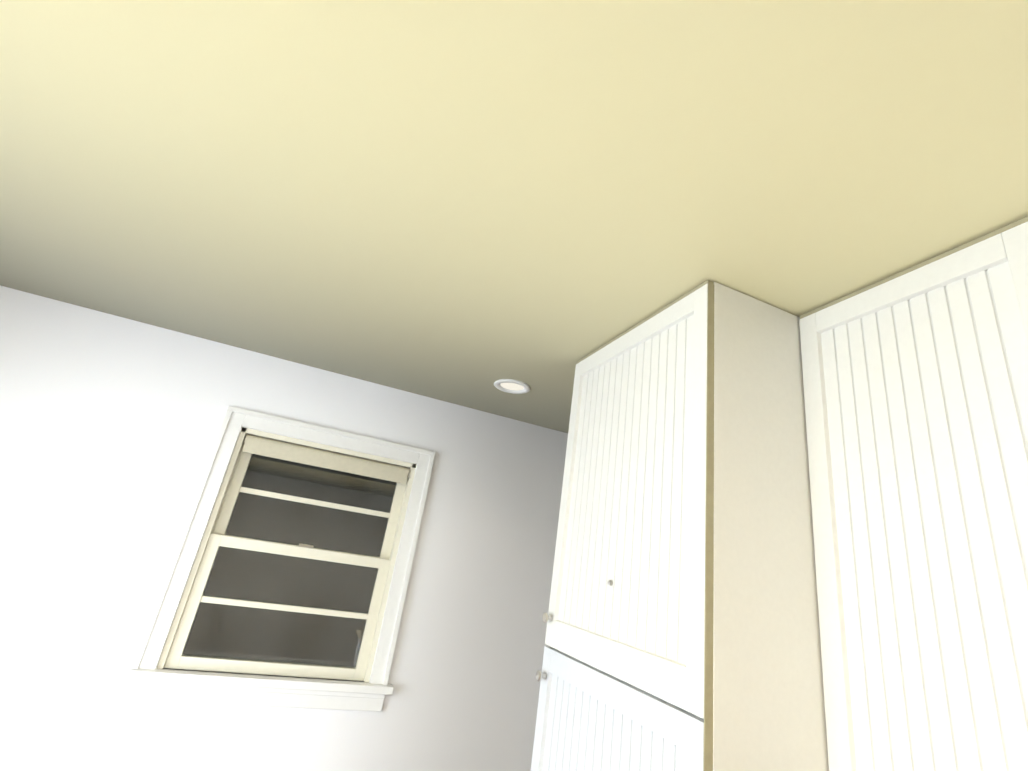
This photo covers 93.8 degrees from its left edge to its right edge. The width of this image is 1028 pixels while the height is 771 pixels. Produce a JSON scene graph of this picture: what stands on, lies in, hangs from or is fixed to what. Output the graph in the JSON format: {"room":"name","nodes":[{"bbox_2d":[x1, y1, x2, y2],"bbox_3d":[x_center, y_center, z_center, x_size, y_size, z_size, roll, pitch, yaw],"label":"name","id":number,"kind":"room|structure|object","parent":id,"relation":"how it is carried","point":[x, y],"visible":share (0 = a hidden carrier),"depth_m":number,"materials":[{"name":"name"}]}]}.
{"room":"kitchen","nodes":[
{"label":"kitchen","id":0,"kind":"room"},
{"bbox_2d":[0,286,567,770],"bbox_3d":[-1.572,0.935,1.705,4.000,2.437,0.120,16,-21,-18],"label":"wall","id":1,"kind":"structure","parent":0,"point":[110,424],"depth_m":1.91,"materials":[{"name":"paint"}]},
{"bbox_2d":[117,406,434,711],"bbox_3d":[-0.891,0.718,2.037,0.954,1.077,0.160,16,-21,-18],"label":"window unit","id":2,"kind":"structure","parent":1,"relation":"in","point":[146,677],"depth_m":1.98,"materials":[{"name":"paint"}]},
{"bbox_2d":[0,0,1027,432],"bbox_3d":[-0.286,-1.007,-0.418,4.240,0.080,5.900,16,-21,-18],"label":"ceiling","id":3,"kind":"structure","parent":0,"point":[464,202],"depth_m":0.92,"materials":[{"name":"paint"}]},
{"bbox_2d":[494,379,530,393],"bbox_3d":[-0.008,0.006,2.067,0.160,0.009,0.160,16,-21,-18],"label":"recessed light","id":4,"kind":"object","parent":3,"relation":"in","point":[512,386],"visible":0.98,"depth_m":2.07,"materials":[{"name":"paint"}]},
{"bbox_3d":[-0.705,1.299,-1.298,4.120,0.050,5.900,16,-21,-18],"label":"floor","id":5,"kind":"structure","parent":0,"visible":0},
{"bbox_2d":[531,280,828,770],"bbox_3d":[0.437,1.035,1.118,0.646,2.433,0.645,16,-21,-18],"label":"tall cabinet","id":6,"kind":"object","parent":5,"relation":"on","point":[680,618],"visible":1,"depth_m":1.08,"materials":[{"name":"white wood"}]},
{"bbox_3d":[1.411,0.697,-0.202,0.120,2.437,5.900,16,-21,-18],"label":"wall","id":7,"kind":"structure","parent":0,"visible":0},
{"bbox_2d":[799,217,1027,770],"bbox_3d":[0.969,0.227,0.709,0.354,1.060,0.914,16,-21,-18],"label":"upper cabinet","id":8,"kind":"object","parent":7,"relation":"attached to","point":[915,380],"visible":1,"depth_m":0.89,"materials":[{"name":"white wood"}]},
{"label":"outside","id":9,"kind":"structure","parent":0,"visible":0},
{"bbox_2d":[184,454,395,666],"bbox_3d":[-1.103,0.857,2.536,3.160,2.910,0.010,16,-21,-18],"label":"window glass","id":10,"kind":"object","parent":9,"point":[265,569],"depth_m":2.49,"materials":[{"name":"grey glass"}]}
]}

